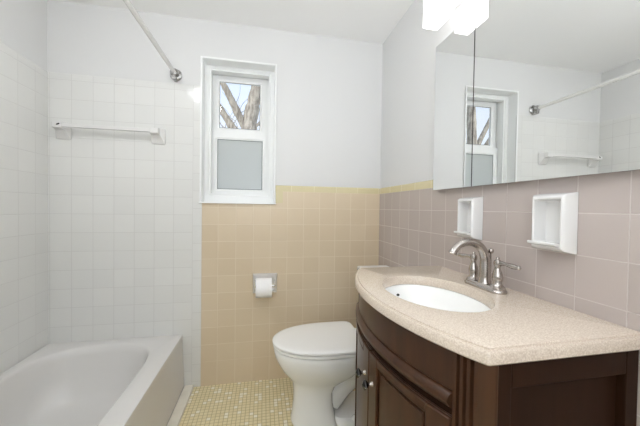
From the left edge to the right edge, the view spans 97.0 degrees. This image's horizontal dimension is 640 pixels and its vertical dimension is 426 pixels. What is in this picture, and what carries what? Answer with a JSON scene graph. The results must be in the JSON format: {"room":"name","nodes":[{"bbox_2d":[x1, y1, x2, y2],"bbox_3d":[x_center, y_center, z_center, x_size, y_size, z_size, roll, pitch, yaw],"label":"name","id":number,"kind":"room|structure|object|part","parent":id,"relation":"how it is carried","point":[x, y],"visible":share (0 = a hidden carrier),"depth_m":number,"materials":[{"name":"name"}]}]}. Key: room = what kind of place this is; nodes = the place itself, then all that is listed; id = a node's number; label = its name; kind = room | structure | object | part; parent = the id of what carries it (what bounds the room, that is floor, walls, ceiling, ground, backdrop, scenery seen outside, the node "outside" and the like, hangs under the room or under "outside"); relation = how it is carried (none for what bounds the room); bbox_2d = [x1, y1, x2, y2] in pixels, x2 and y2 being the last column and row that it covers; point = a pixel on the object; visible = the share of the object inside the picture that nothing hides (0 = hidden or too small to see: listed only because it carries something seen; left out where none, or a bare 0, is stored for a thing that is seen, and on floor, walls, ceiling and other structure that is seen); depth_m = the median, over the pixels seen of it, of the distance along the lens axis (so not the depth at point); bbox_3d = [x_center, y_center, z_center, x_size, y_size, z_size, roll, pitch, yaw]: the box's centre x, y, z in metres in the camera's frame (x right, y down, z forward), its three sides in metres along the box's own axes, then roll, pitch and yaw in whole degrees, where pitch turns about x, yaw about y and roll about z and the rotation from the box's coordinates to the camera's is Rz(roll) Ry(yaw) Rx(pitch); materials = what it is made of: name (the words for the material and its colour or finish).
{"room":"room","nodes":[
{"label":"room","id":0,"kind":"room"},
{"bbox_2d":[0,0,47,373],"bbox_3d":[-1.312,-0.031,0.172,0.120,2.272,2.886,1,1,-11],"label":"wall","id":1,"kind":"structure","parent":0,"point":[23,23],"depth_m":1.43,"materials":[{"name":"white tile"}]},
{"bbox_2d":[47,0,382,386],"bbox_3d":[-0.581,-0.051,1.905,2.226,2.272,0.240,1,1,-11],"label":"wall","id":2,"kind":"structure","parent":0,"point":[134,251],"depth_m":1.74,"materials":[{"name":"white tile"}]},
{"bbox_2d":[51,121,165,144],"bbox_3d":[-1.200,-0.460,1.618,0.564,0.093,0.067,1,1,-11],"label":"towel bar","id":3,"kind":"object","parent":2,"relation":"attached to","point":[62,129],"visible":1,"depth_m":1.60,"materials":[{"name":"white ceramic"}]},
{"bbox_3d":[-1.441,-0.463,1.571,0.072,0.093,0.066,1,1,-11],"label":"bar post","id":4,"kind":"part","parent":3,"relation":"part of","materials":[{"name":"white ceramic"}]},
{"bbox_3d":[-0.960,-0.457,1.666,0.074,0.093,0.066,1,1,-11],"label":"bar post","id":5,"kind":"part","parent":3,"relation":"part of","materials":[{"name":"white ceramic"}]},
{"bbox_2d":[123,0,181,81],"bbox_3d":[-0.688,-0.812,0.791,0.070,0.075,1.882,1,1,-11],"label":"shower curtain rod","id":6,"kind":"object","parent":2,"relation":"attached to","point":[176,75],"visible":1,"depth_m":1.35,"materials":[{"name":"white metal"}]},
{"bbox_2d":[167,384,193,425],"bbox_3d":[-0.630,1.095,0.839,0.055,0.018,1.878,1,1,-11],"label":"trim","id":7,"kind":"structure","parent":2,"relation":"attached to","point":[175,419],"depth_m":1.57,"materials":[{"name":"stone"}]},
{"bbox_2d":[199,56,276,203],"bbox_3d":[-0.532,-0.512,1.895,0.470,0.903,0.249,1,1,-11],"label":"window","id":8,"kind":"structure","parent":2,"relation":"in","point":[238,166],"depth_m":1.91,"materials":[{"name":"white plastic"}]},
{"bbox_3d":[-0.516,-0.063,1.791,0.470,0.008,0.020,1,1,-11],"label":"sill","id":9,"kind":"part","parent":8,"relation":"part of","materials":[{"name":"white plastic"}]},
{"bbox_3d":[-0.544,-0.341,1.938,0.384,0.424,0.025,1,1,-11],"label":"sash","id":10,"kind":"part","parent":8,"relation":"part of","materials":[{"name":"white plastic"}]},
{"bbox_3d":[-0.547,-0.328,1.938,0.302,0.341,0.004,1,1,-11],"label":"pane","id":11,"kind":"part","parent":8,"relation":"part of","materials":[{"name":"grey glass"}]},
{"bbox_3d":[-0.543,-0.738,1.958,0.388,0.386,0.024,1,1,-11],"label":"sash","id":12,"kind":"part","parent":8,"relation":"part of","materials":[{"name":"white plastic"}]},
{"bbox_2d":[253,273,276,292],"bbox_3d":[-0.349,0.455,1.796,0.156,0.128,0.084,1,1,-11],"label":"toilet paper holder","id":13,"kind":"object","parent":2,"relation":"attached to","point":[273,276],"visible":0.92,"depth_m":1.83,"materials":[{"name":"white"}]},
{"bbox_2d":[256,278,271,297],"bbox_3d":[-0.350,0.465,1.763,0.097,0.120,0.120,1,1,-11],"label":"toilet paper roll","id":14,"kind":"object","parent":13,"relation":"on","point":[263,285],"visible":0.94,"depth_m":1.71,"materials":[{"name":"white paper"}]},
{"bbox_2d":[276,185,379,202],"bbox_3d":[0.062,-0.119,1.910,0.719,0.115,0.006,1,1,-11],"label":"trim","id":15,"kind":"structure","parent":2,"relation":"attached to","point":[280,189],"depth_m":1.90,"materials":[{"name":"yellow tile"}]},
{"bbox_2d":[60,0,413,43],"bbox_3d":[-0.285,-1.208,0.471,2.226,0.100,3.122,1,1,-11],"label":"ceiling","id":16,"kind":"structure","parent":0,"point":[373,21],"depth_m":1.67,"materials":[{"name":"white paint"}]},
{"bbox_2d":[179,377,354,425],"bbox_3d":[-0.319,1.154,0.512,2.226,0.080,3.122,1,1,-11],"label":"floor","id":17,"kind":"structure","parent":0,"point":[268,402],"depth_m":1.61,"materials":[{"name":"tile"}]},
{"bbox_2d":[0,335,183,425],"bbox_3d":[-1.009,0.932,0.761,0.720,0.335,1.874,1,1,-11],"label":"bathtub","id":18,"kind":"object","parent":17,"relation":"on","point":[128,381],"visible":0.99,"depth_m":1.46,"materials":[{"name":"white ceramic"}]},
{"bbox_2d":[272,265,388,425],"bbox_3d":[0.111,0.719,1.550,0.734,0.766,0.450,1,1,-11],"label":"toilet","id":19,"kind":"object","parent":17,"relation":"on","point":[319,359],"visible":0.58,"depth_m":1.43,"materials":[{"name":"white ceramic"}]},
{"bbox_3d":[-0.017,0.668,1.524,0.472,0.020,0.372,1,1,-11],"label":"lid","id":20,"kind":"part","parent":19,"relation":"part of","materials":[{"name":"white plastic"}]},
{"bbox_3d":[-0.018,0.690,1.524,0.463,0.015,0.368,1,1,-11],"label":"seat","id":21,"kind":"part","parent":19,"relation":"part of","materials":[{"name":"white plastic"}]},
{"bbox_3d":[0.376,0.354,1.595,0.204,0.031,0.450,1,1,-11],"label":"tank lid","id":22,"kind":"part","parent":19,"relation":"part of","materials":[{"name":"white ceramic"}]},
{"bbox_2d":[355,294,638,425],"bbox_3d":[0.362,0.697,0.908,0.503,0.840,0.707,1,1,-11],"label":"bathroom vanity","id":23,"kind":"object","parent":17,"relation":"on","point":[403,378],"visible":0.78,"depth_m":0.60,"materials":[{"name":"brown wood"}]},
{"bbox_3d":[0.141,0.685,1.014,0.009,0.472,0.166,1,1,1],"label":"door panel","id":24,"kind":"part","parent":23,"relation":"part of","materials":[{"name":"brown wood"}]},
{"bbox_3d":[0.127,0.501,0.888,0.031,0.033,0.033,1,1,-11],"label":"knob","id":25,"kind":"part","parent":23,"relation":"part of","materials":[{"name":"silver metal"}]},
{"bbox_3d":[0.154,0.706,1.017,0.078,0.581,0.290,1,1,-11],"label":"door","id":26,"kind":"part","parent":23,"relation":"part of","materials":[{"name":"brown wood"}]},
{"bbox_3d":[0.139,0.503,0.829,0.031,0.033,0.033,1,1,-11],"label":"knob","id":27,"kind":"part","parent":23,"relation":"part of","materials":[{"name":"silver metal"}]},
{"bbox_3d":[0.198,0.691,0.725,0.009,0.472,0.166,0,1,-23],"label":"door panel","id":28,"kind":"part","parent":23,"relation":"part of","materials":[{"name":"brown wood"}]},
{"bbox_3d":[0.186,0.382,0.867,0.083,0.035,0.584,1,1,-11],"label":"bead moulding","id":29,"kind":"part","parent":23,"relation":"part of","materials":[{"name":"brown wood"}]},
{"bbox_3d":[0.193,0.321,0.867,0.069,0.086,0.584,1,1,-11],"label":"drawer","id":30,"kind":"part","parent":23,"relation":"part of","materials":[{"name":"brown wood"}]},
{"bbox_3d":[0.207,0.645,0.876,0.093,0.740,0.653,1,1,-11],"label":"frame","id":31,"kind":"part","parent":23,"relation":"part of","materials":[{"name":"brown wood"}]},
{"bbox_3d":[0.211,0.712,0.729,0.078,0.581,0.290,1,1,-11],"label":"door","id":32,"kind":"part","parent":23,"relation":"part of","materials":[{"name":"brown wood"}]},
{"bbox_3d":[0.314,0.702,0.549,0.032,0.840,0.021,1,1,-11],"label":"corner post","id":33,"kind":"part","parent":23,"relation":"part of","materials":[{"name":"brown wood"}]},
{"bbox_2d":[355,266,639,365],"bbox_3d":[0.379,0.261,0.902,0.482,0.032,0.731,1,1,-11],"label":"countertop","id":34,"kind":"structure","parent":23,"relation":"on","point":[519,327],"depth_m":0.64,"materials":[{"name":"beige stone"}]},
{"bbox_2d":[385,284,490,311],"bbox_3d":[0.355,0.358,0.899,0.310,0.160,0.407,1,1,-11],"label":"sink basin","id":35,"kind":"object","parent":34,"relation":"in","point":[428,296],"visible":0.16,"depth_m":1.04,"materials":[{"name":"white ceramic"}]},
{"bbox_2d":[448,238,520,294],"bbox_3d":[0.536,0.165,0.937,0.194,0.164,0.184,1,1,29],"label":"faucet","id":36,"kind":"object","parent":34,"relation":"on","point":[483,282],"visible":1,"depth_m":0.92,"materials":[{"name":"silver metal"}]},
{"bbox_3d":[0.523,0.153,1.019,0.016,0.017,0.070,1,1,-17],"label":"lever","id":37,"kind":"part","parent":36,"relation":"part of","materials":[{"name":"silver metal"}]},
{"bbox_3d":[0.488,0.156,0.921,0.155,0.148,0.041,1,1,-11],"label":"spout","id":38,"kind":"part","parent":36,"relation":"part of","materials":[{"name":"silver metal"}]},
{"bbox_3d":[0.533,0.182,0.983,0.042,0.097,0.042,1,1,-11],"label":"handle","id":39,"kind":"part","parent":36,"relation":"part of","materials":[{"name":"silver metal"}]},
{"bbox_3d":[0.543,0.238,0.934,0.054,0.018,0.158,1,1,-11],"label":"plate","id":40,"kind":"part","parent":36,"relation":"part of","materials":[{"name":"silver metal"}]},
{"bbox_3d":[0.564,0.175,0.937,0.018,0.120,0.018,1,1,-11],"label":"lift rod","id":41,"kind":"part","parent":36,"relation":"part of","materials":[{"name":"silver metal"}]},
{"bbox_3d":[0.553,0.184,0.882,0.042,0.097,0.042,1,1,-11],"label":"handle","id":42,"kind":"part","parent":36,"relation":"part of","materials":[{"name":"silver metal"}]},
{"bbox_3d":[0.566,0.157,0.846,0.016,0.017,0.070,0,1,-18],"label":"lever","id":43,"kind":"part","parent":36,"relation":"part of","materials":[{"name":"silver metal"}]},
{"bbox_3d":[0.502,0.704,0.590,0.351,0.840,0.024,1,1,-11],"label":"panel","id":44,"kind":"part","parent":23,"relation":"part of","materials":[{"name":"brown wood"}]},
{"bbox_2d":[379,0,639,425],"bbox_3d":[0.754,-0.008,0.580,0.120,2.272,2.886,1,1,-11],"label":"wall","id":45,"kind":"structure","parent":0,"point":[417,227],"depth_m":1.02,"materials":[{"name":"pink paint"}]},
{"bbox_2d":[380,180,432,193],"bbox_3d":[0.688,-0.125,0.623,0.006,0.039,2.761,1,1,-11],"label":"trim","id":46,"kind":"structure","parent":45,"relation":"attached to","point":[424,184],"depth_m":1.58,"materials":[{"name":"yellow tile"}]},
{"bbox_2d":[423,0,463,29],"bbox_3d":[0.565,-0.866,0.925,0.142,0.181,0.630,1,1,-11],"label":"vanity light","id":47,"kind":"object","parent":45,"relation":"attached to","point":[436,13],"visible":1,"depth_m":1.14,"materials":[{"name":"white plastic"}]},
{"bbox_3d":[0.628,-0.910,0.936,0.016,0.090,0.630,1,1,-11],"label":"plate","id":48,"kind":"part","parent":47,"relation":"part of","materials":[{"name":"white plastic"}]},
{"bbox_2d":[454,197,482,239],"bbox_3d":[0.562,0.019,1.085,0.060,0.161,0.098,1,1,-11],"label":"holder","id":49,"kind":"object","parent":45,"relation":"attached to","point":[470,209],"visible":1,"depth_m":1.05,"materials":[{"name":"white ceramic"}]},
{"bbox_2d":[433,0,639,189],"bbox_3d":[0.640,-0.420,0.801,0.034,0.652,1.020,1,1,-11],"label":"medicine cabinet","id":50,"kind":"object","parent":45,"relation":"attached to","point":[526,90],"visible":1,"depth_m":0.81,"materials":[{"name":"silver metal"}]},
{"bbox_3d":[0.551,-0.428,1.179,0.006,0.652,0.244,1,1,-11],"label":"mirror door","id":51,"kind":"part","parent":50,"relation":"part of","materials":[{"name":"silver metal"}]},
{"bbox_2d":[527,192,578,254],"bbox_3d":[0.624,0.025,0.772,0.060,0.161,0.103,1,1,-11],"label":"soap dish","id":52,"kind":"object","parent":45,"relation":"attached to","point":[554,215],"visible":1,"depth_m":0.77,"materials":[{"name":"white ceramic"}]},
{"label":"outside","id":53,"kind":"structure","parent":0,"visible":0},
{"bbox_3d":[-6.078,1.357,30.668,50.000,0.100,57.538,1,1,-11],"label":"ground","id":54,"kind":"structure","parent":53,"visible":0},
{"bbox_2d":[220,83,259,129],"bbox_3d":[-1.347,-0.777,4.663,1.057,5.211,1.062,1,1,-11],"label":"tree","id":55,"kind":"object","parent":54,"relation":"on","point":[251,112],"visible":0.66,"depth_m":4.26,"materials":[{"name":"brown plant"}]}
]}

